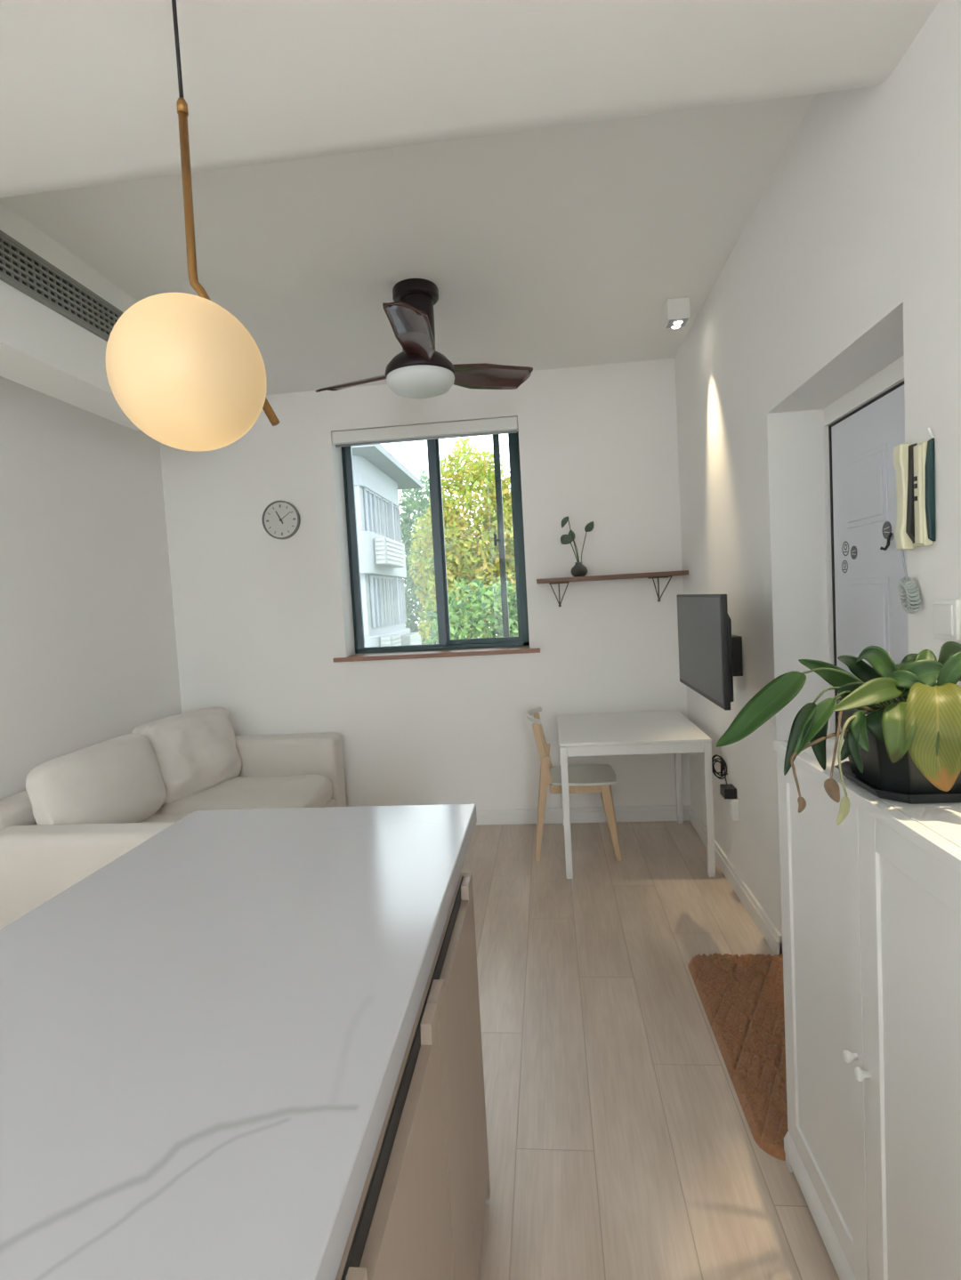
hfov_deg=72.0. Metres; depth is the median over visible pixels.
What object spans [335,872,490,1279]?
base cabinet
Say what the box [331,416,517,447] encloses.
roller blind
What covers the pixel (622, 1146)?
floor
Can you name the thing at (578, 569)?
vase
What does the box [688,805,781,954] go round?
baseboard
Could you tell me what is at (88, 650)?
wall
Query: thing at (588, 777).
dining chair
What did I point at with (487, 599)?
hedge
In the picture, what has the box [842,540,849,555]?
sticker
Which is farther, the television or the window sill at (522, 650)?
the window sill at (522, 650)
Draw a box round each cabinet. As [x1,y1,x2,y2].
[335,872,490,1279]
[772,738,960,1279]
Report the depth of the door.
2.23 m
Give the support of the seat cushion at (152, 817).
on the sofa
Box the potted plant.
[715,641,960,824]
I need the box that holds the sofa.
[0,706,346,929]
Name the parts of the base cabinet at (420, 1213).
door, door, panel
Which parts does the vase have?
stem, stem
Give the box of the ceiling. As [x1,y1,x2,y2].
[0,0,940,394]
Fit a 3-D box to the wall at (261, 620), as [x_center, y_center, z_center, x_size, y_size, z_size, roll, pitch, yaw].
[-0.491,-0.265,4.529,3.625,3.030,0.300,-3,4,6]
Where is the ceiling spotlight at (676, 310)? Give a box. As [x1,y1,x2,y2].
[662,297,690,329]
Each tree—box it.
[398,469,474,651]
[407,436,515,644]
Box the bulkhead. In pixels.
[0,201,140,430]
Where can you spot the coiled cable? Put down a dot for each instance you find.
(723, 766)
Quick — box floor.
[460,821,838,1279]
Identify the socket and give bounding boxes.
[724,798,739,821]
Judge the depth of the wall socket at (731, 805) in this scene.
3.16 m
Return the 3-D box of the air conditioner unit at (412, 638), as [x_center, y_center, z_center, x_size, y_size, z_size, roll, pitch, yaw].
[-2.023,0.028,19.278,0.300,0.420,1.720,-3,4,6]
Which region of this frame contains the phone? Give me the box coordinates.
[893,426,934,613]
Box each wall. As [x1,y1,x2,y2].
[0,376,182,799]
[159,358,691,809]
[674,0,960,954]
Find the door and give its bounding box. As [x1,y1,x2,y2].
[822,354,908,739]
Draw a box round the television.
[676,594,742,710]
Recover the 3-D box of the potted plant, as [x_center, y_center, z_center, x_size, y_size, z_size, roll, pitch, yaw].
[0.737,0.156,1.169,0.632,0.285,0.292,-6,4,-34]
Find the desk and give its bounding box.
[556,709,715,878]
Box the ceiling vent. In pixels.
[0,229,123,341]
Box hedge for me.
[422,577,521,651]
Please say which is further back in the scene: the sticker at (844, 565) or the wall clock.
the wall clock
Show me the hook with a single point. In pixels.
(890, 535)
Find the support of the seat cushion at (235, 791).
on the sofa
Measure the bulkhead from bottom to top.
0.506 m
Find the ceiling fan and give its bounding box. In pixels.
[315,278,532,398]
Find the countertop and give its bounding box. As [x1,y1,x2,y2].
[0,804,476,1279]
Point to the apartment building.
(378, 476)
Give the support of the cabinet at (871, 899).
on the floor
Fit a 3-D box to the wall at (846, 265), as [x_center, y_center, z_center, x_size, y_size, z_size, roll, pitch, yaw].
[1.043,-0.073,0.000,0.350,3.030,9.016,-3,4,6]
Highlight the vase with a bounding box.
[560,515,593,577]
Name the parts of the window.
sash, sash, sash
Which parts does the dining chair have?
backrest, post, leg, leg, post, seat frame, seat, leg, leg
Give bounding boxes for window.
[341,427,529,653]
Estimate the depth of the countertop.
0.95 m
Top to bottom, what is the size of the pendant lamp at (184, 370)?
0.914 m
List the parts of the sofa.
frame, arm, arm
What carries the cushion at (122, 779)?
on the sofa
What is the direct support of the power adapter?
on the wall socket at (731, 805)
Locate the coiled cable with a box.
[711,754,726,779]
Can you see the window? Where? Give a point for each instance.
(445, 642)
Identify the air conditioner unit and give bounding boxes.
[373,537,403,568]
[379,634,401,652]
[400,632,421,645]
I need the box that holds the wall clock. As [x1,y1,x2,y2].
[261,500,300,539]
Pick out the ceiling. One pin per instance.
(560, 173)
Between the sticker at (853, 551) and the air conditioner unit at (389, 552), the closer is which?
the sticker at (853, 551)
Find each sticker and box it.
[841,560,847,572]
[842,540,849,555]
[850,546,857,559]
[882,521,891,539]
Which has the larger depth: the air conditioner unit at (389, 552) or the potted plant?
the air conditioner unit at (389, 552)
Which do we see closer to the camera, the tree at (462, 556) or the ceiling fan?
the ceiling fan
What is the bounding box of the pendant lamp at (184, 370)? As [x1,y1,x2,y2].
[105,0,279,451]
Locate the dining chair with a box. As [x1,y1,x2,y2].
[526,706,621,861]
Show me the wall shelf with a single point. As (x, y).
(653, 575)
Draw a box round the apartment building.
[351,443,422,653]
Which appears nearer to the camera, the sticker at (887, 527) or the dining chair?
the sticker at (887, 527)
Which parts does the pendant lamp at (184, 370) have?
cord, globe, rod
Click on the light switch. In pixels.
(945, 613)
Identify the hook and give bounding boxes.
[879,532,893,550]
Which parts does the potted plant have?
stem, stem, stem, stem, stem, stem, stem, pot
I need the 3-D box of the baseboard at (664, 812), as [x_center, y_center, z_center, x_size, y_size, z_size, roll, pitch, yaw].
[-0.331,1.201,4.450,3.415,0.100,0.018,-3,4,6]
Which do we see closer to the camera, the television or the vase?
the television
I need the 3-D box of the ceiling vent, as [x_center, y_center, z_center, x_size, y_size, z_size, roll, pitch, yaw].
[-1.640,-1.266,1.867,0.014,0.163,2.380,-3,4,6]
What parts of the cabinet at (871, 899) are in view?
door, knob, knob, door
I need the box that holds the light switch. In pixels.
[932,599,959,640]
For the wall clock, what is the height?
0.254 m
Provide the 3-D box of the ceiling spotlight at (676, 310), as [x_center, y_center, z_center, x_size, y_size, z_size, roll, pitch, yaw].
[0.985,-1.636,3.318,0.110,0.113,0.110,-3,4,6]
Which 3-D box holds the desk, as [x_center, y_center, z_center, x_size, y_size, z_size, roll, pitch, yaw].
[0.858,0.857,3.858,0.773,0.726,0.853,-3,4,6]
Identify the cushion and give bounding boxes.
[25,732,166,825]
[131,706,241,805]
[139,813,190,822]
[152,773,332,814]
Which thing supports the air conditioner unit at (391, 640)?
attached to the apartment building
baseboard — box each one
[474,805,691,825]
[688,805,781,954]
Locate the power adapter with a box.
[719,772,736,798]
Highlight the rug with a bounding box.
[687,952,788,1160]
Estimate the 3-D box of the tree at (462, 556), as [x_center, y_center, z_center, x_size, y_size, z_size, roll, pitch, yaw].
[0.788,1.311,14.488,4.473,11.545,2.766,-3,3,-1]
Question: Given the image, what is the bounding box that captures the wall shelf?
[536,570,688,607]
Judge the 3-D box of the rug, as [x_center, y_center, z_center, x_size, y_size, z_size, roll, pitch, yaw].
[1.002,1.299,2.184,0.443,0.034,0.973,-3,4,6]
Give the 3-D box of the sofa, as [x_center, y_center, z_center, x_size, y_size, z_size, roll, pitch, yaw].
[-1.556,0.911,3.597,1.145,0.918,1.855,-3,4,6]

